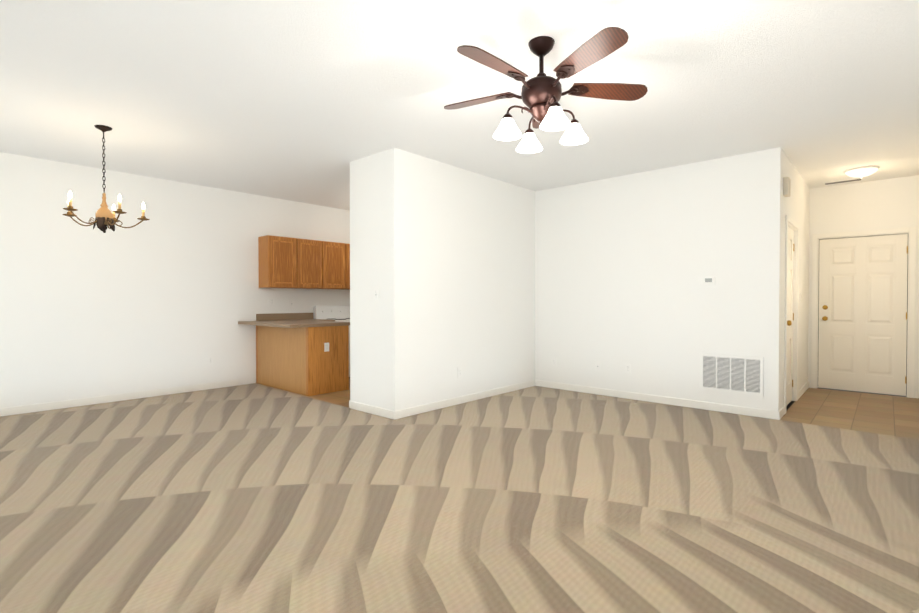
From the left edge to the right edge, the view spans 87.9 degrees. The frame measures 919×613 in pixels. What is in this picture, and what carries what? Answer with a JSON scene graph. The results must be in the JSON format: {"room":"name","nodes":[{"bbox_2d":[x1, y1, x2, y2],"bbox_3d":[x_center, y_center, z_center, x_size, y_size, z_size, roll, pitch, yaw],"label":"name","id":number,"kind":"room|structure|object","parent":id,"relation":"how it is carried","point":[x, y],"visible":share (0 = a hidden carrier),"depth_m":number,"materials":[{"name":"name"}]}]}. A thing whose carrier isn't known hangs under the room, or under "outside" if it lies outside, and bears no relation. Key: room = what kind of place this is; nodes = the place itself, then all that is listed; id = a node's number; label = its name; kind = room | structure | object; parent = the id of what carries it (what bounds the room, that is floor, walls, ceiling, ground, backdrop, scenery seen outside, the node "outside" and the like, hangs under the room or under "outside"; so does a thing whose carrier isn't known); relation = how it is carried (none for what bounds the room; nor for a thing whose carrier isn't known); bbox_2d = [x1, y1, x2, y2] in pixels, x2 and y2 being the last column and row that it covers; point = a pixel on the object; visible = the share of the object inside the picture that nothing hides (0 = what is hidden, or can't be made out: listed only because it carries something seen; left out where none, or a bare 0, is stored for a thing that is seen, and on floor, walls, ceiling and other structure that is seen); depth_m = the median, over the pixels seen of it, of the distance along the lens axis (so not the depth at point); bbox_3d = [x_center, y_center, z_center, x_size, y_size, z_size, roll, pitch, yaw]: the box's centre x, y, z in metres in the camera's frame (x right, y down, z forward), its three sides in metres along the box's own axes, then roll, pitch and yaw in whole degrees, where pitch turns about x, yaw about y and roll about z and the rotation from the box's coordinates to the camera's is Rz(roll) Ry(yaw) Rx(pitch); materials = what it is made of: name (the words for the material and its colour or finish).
{"room":"living room","nodes":[
{"label":"living room","id":0,"kind":"room"},
{"bbox_2d":[0,152,349,407],"bbox_3d":[-3.250,-0.251,6.705,0.120,2.740,7.440,1,1,42],"label":"wall","id":1,"kind":"structure","parent":0,"point":[170,293],"depth_m":5.79,"materials":[{"name":"white paint"}]},
{"bbox_2d":[0,380,237,416],"bbox_3d":[-4.362,1.093,5.382,0.015,0.085,3.660,1,1,42],"label":"baseboard","id":2,"kind":"structure","parent":1,"relation":"attached to","point":[23,409],"depth_m":5.63,"materials":[{"name":"white paint"}]},
{"bbox_2d":[208,356,212,364],"bbox_3d":[-3.381,0.732,6.472,0.010,0.114,0.070,1,1,42],"label":"outlet","id":3,"kind":"object","parent":1,"relation":"attached to","point":[210,360],"visible":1,"depth_m":6.47,"materials":[{"name":"white plastic"}]},
{"bbox_2d":[269,298,273,304],"bbox_3d":[-2.799,-0.075,7.110,0.010,0.114,0.070,1,1,42],"label":"electrical outlet","id":4,"kind":"object","parent":1,"relation":"attached to","point":[271,301],"visible":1,"depth_m":7.10,"materials":[{"name":"white plastic"}]},
{"bbox_2d":[258,235,301,288],"bbox_3d":[-2.652,-0.645,7.031,0.322,0.740,0.491,1,1,42],"label":"upper cabinet","id":5,"kind":"object","parent":1,"relation":"attached to","point":[289,262],"depth_m":6.89,"materials":[{"name":"brown wood"}]},
{"bbox_2d":[256,313,312,320],"bbox_3d":[-1.878,0.142,8.127,0.022,0.100,3.220,1,1,42],"label":"backsplash","id":6,"kind":"structure","parent":1,"relation":"attached to","point":[274,316],"depth_m":7.19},
{"bbox_2d":[302,239,325,288],"bbox_3d":[-2.385,-0.648,7.328,0.322,0.740,0.552,1,1,42],"label":"upper cabinet","id":7,"kind":"object","parent":1,"relation":"attached to","point":[313,251],"depth_m":7.27,"materials":[{"name":"brown wood"}]},
{"bbox_2d":[326,241,349,289],"bbox_3d":[-2.097,-0.652,7.648,0.322,0.740,0.552,1,1,42],"label":"upper cabinet","id":8,"kind":"object","parent":1,"relation":"attached to","point":[337,254],"depth_m":7.59,"materials":[{"name":"brown wood"}]},
{"bbox_2d":[254,378,349,407],"bbox_3d":[-1.010,1.162,7.345,2.380,0.100,3.280,1,1,42],"label":"floor","id":9,"kind":"structure","parent":0,"point":[341,398],"depth_m":5.97,"materials":[{"name":"beige tile"}]},
{"bbox_2d":[256,325,348,395],"bbox_3d":[-2.230,0.685,6.685,1.433,0.870,0.604,1,1,42],"label":"base cabinet","id":10,"kind":"object","parent":9,"relation":"on","point":[292,356],"depth_m":6.28,"materials":[{"name":"brown wood"}]},
{"bbox_2d":[238,321,349,328],"bbox_3d":[-2.296,0.231,6.581,1.468,0.040,0.880,1,1,42],"label":"countertop","id":11,"kind":"structure","parent":10,"relation":"on","point":[277,324],"depth_m":6.26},
{"bbox_2d":[306,317,317,320],"bbox_3d":[-2.214,0.222,7.300,0.628,0.040,0.300,1,1,42],"label":"countertop","id":12,"kind":"structure","parent":10,"relation":"on","point":[307,318],"depth_m":7.38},
{"bbox_2d":[324,343,328,351],"bbox_3d":[-1.718,0.526,6.172,0.010,0.114,0.070,1,1,42],"label":"outlet","id":13,"kind":"object","parent":10,"relation":"attached to","point":[326,347],"visible":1,"depth_m":6.16,"materials":[{"name":"white plastic"}]},
{"bbox_2d":[314,305,349,377],"bbox_3d":[-1.821,0.548,7.676,0.716,1.120,0.750,1,1,42],"label":"range","id":14,"kind":"object","parent":9,"relation":"on","point":[339,313],"visible":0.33,"depth_m":7.75,"materials":[{"name":"white metal"}]},
{"bbox_2d":[350,148,534,410],"bbox_3d":[0.198,-0.246,6.324,0.760,2.740,3.400,1,1,42],"label":"wall","id":15,"kind":"structure","parent":0,"point":[442,258],"depth_m":5.27,"materials":[{"name":"white paint"}]},
{"bbox_2d":[349,400,391,418],"bbox_3d":[-0.941,1.097,5.071,0.720,0.085,0.015,1,1,42],"label":"baseboard","id":16,"kind":"structure","parent":15,"relation":"attached to","point":[370,409],"depth_m":5.06,"materials":[{"name":"white paint"}]},
{"bbox_2d":[374,289,377,299],"bbox_3d":[-0.877,-0.130,4.993,0.070,0.114,0.016,1,1,42],"label":"light switch","id":17,"kind":"object","parent":15,"relation":"attached to","point":[375,294],"visible":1,"depth_m":4.99,"materials":[{"name":"white plastic"}]},
{"bbox_2d":[392,380,535,419],"bbox_3d":[0.200,1.088,5.765,0.012,0.085,2.572,1,1,42],"label":"baseboard","id":18,"kind":"structure","parent":15,"relation":"attached to","point":[415,410],"depth_m":5.51,"materials":[{"name":"white paint"}]},
{"bbox_2d":[0,383,918,612],"bbox_3d":[-0.768,1.202,4.023,7.180,0.100,6.500,1,1,42],"label":"floor carpet","id":19,"kind":"object","parent":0,"point":[251,498],"visible":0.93,"depth_m":2.74,"materials":[{"name":"beige carpet"}]},
{"bbox_2d":[0,0,918,209],"bbox_3d":[0.034,-1.659,4.881,7.420,0.120,9.140,1,1,42],"label":"ceiling","id":20,"kind":"structure","parent":0,"point":[306,101],"depth_m":3.42,"materials":[{"name":"white paint"}]},
{"bbox_2d":[63,125,149,232],"bbox_3d":[-3.141,-1.122,4.239,0.649,0.937,0.646,1,1,42],"label":"chandelier","id":21,"kind":"object","parent":20,"relation":"hanging from","point":[105,218],"visible":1,"depth_m":4.21,"materials":[{"name":"gold metal"}]},
{"bbox_2d":[444,27,647,153],"bbox_3d":[0.451,-1.290,2.828,1.268,0.568,1.241,1,1,42],"label":"ceiling fan","id":22,"kind":"object","parent":20,"relation":"hanging from","point":[542,93],"visible":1,"depth_m":2.78,"materials":[{"name":"brown wood"}]},
{"bbox_2d":[823,178,862,184],"bbox_3d":[4.931,-1.607,6.129,0.400,0.010,0.120,1,1,42],"label":"ceiling vent","id":23,"kind":"object","parent":20,"relation":"in","point":[843,181],"visible":1,"depth_m":6.11,"materials":[{"name":"white plastic"}]},
{"bbox_2d":[844,166,879,177],"bbox_3d":[4.712,-1.558,5.587,0.320,0.098,0.320,1,1,42],"label":"hall ceiling light","id":24,"kind":"object","parent":20,"relation":"attached to","point":[863,171],"visible":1,"depth_m":5.51,"materials":[{"name":"white glass"}]},
{"bbox_2d":[535,147,782,410],"bbox_3d":[2.184,-0.240,5.803,2.890,2.740,0.120,1,1,42],"label":"wall","id":25,"kind":"structure","parent":0,"point":[623,263],"depth_m":5.55,"materials":[{"name":"white paint"}]},
{"bbox_2d":[552,358,556,365],"bbox_3d":[1.295,0.762,6.525,0.070,0.114,0.010,1,1,42],"label":"electrical outlet","id":26,"kind":"object","parent":25,"relation":"attached to","point":[554,361],"visible":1,"depth_m":6.52,"materials":[{"name":"white plastic"}]},
{"bbox_2d":[595,362,600,370],"bbox_3d":[1.768,0.767,6.093,0.070,0.114,0.020,1,1,42],"label":"electrical outlet","id":27,"kind":"object","parent":25,"relation":"attached to","point":[597,366],"visible":1,"depth_m":6.09,"materials":[{"name":"white plastic"}]},
{"bbox_2d":[625,364,630,372],"bbox_3d":[2.062,0.760,5.836,0.070,0.114,0.010,1,1,42],"label":"electrical outlet","id":28,"kind":"object","parent":25,"relation":"attached to","point":[627,368],"visible":1,"depth_m":5.83,"materials":[{"name":"white plastic"}]},
{"bbox_2d":[536,380,783,419],"bbox_3d":[2.144,1.088,5.765,2.902,0.085,0.015,1,1,42],"label":"baseboard","id":29,"kind":"structure","parent":25,"relation":"attached to","point":[770,414],"depth_m":5.50,"materials":[{"name":"white paint"}]},
{"bbox_2d":[698,276,714,284],"bbox_3d":[2.708,-0.283,5.227,0.170,0.092,0.033,1,1,42],"label":"thermostat","id":30,"kind":"object","parent":25,"relation":"attached to","point":[708,280],"visible":1,"depth_m":5.21,"materials":[{"name":"white plastic"}]},
{"bbox_2d":[700,353,763,395],"bbox_3d":[2.894,0.719,5.086,0.600,0.400,0.012,1,1,42],"label":"air vent","id":31,"kind":"object","parent":25,"relation":"in","point":[733,374],"visible":1,"depth_m":5.07,"materials":[{"name":"white plastic"}]},
{"bbox_2d":[786,401,794,410],"bbox_3d":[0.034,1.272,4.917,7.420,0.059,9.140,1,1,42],"label":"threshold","id":32,"kind":"object","parent":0,"point":[789,404],"depth_m":5.95,"materials":[{"name":"black"}]},
{"bbox_2d":[780,151,809,408],"bbox_3d":[4.016,-0.239,5.771,0.120,2.740,2.280,1,1,42],"label":"wall","id":33,"kind":"structure","parent":0,"point":[795,205],"depth_m":5.92,"materials":[{"name":"white paint"}]},
{"bbox_2d":[783,177,790,196],"bbox_3d":[3.398,-1.240,4.943,0.047,0.180,0.140,1,1,42],"label":"door chime","id":34,"kind":"object","parent":33,"relation":"attached to","point":[786,186],"visible":1,"depth_m":4.90,"materials":[{"name":"beige plastic"}]},
{"bbox_2d":[787,227,793,404],"bbox_3d":[3.744,0.113,5.402,0.117,2.025,0.772,1,1,42],"label":"door","id":35,"kind":"structure","parent":33,"relation":"in","point":[790,316],"depth_m":5.55,"materials":[{"name":"white paint"}]},
{"bbox_2d":[784,215,798,413],"bbox_3d":[3.741,0.080,5.403,0.066,2.110,0.920,1,1,42],"label":"door frame","id":36,"kind":"structure","parent":33,"relation":"attached to","point":[791,221],"depth_m":5.68,"materials":[{"name":"white paint"}]},
{"bbox_2d":[798,382,809,398],"bbox_3d":[4.454,1.083,6.166,0.025,0.085,1.130,1,1,42],"label":"baseboard","id":37,"kind":"structure","parent":33,"relation":"attached to","point":[807,385],"depth_m":6.16,"materials":[{"name":"white paint"}]},
{"bbox_2d":[780,388,918,438],"bbox_3d":[4.448,1.186,5.319,1.150,0.100,2.400,1,1,42],"label":"floor","id":38,"kind":"structure","parent":0,"point":[882,414],"depth_m":5.12,"materials":[{"name":"beige tile"}]},
{"bbox_2d":[808,175,918,397],"bbox_3d":[5.246,-0.245,6.279,1.270,2.740,0.120,1,1,42],"label":"wall","id":39,"kind":"structure","parent":0,"point":[880,204],"depth_m":6.16,"materials":[{"name":"white paint"}]},
{"bbox_2d":[818,234,907,395],"bbox_3d":[5.242,0.103,6.224,0.884,2.025,0.117,1,1,42],"label":"front door","id":40,"kind":"structure","parent":39,"relation":"in","point":[862,343],"depth_m":6.22,"materials":[{"name":"white paint"}]},
{"bbox_2d":[811,227,915,397],"bbox_3d":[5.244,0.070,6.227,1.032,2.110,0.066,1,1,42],"label":"door frame","id":41,"kind":"structure","parent":39,"relation":"attached to","point":[911,231],"depth_m":6.00,"materials":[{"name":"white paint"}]}
]}

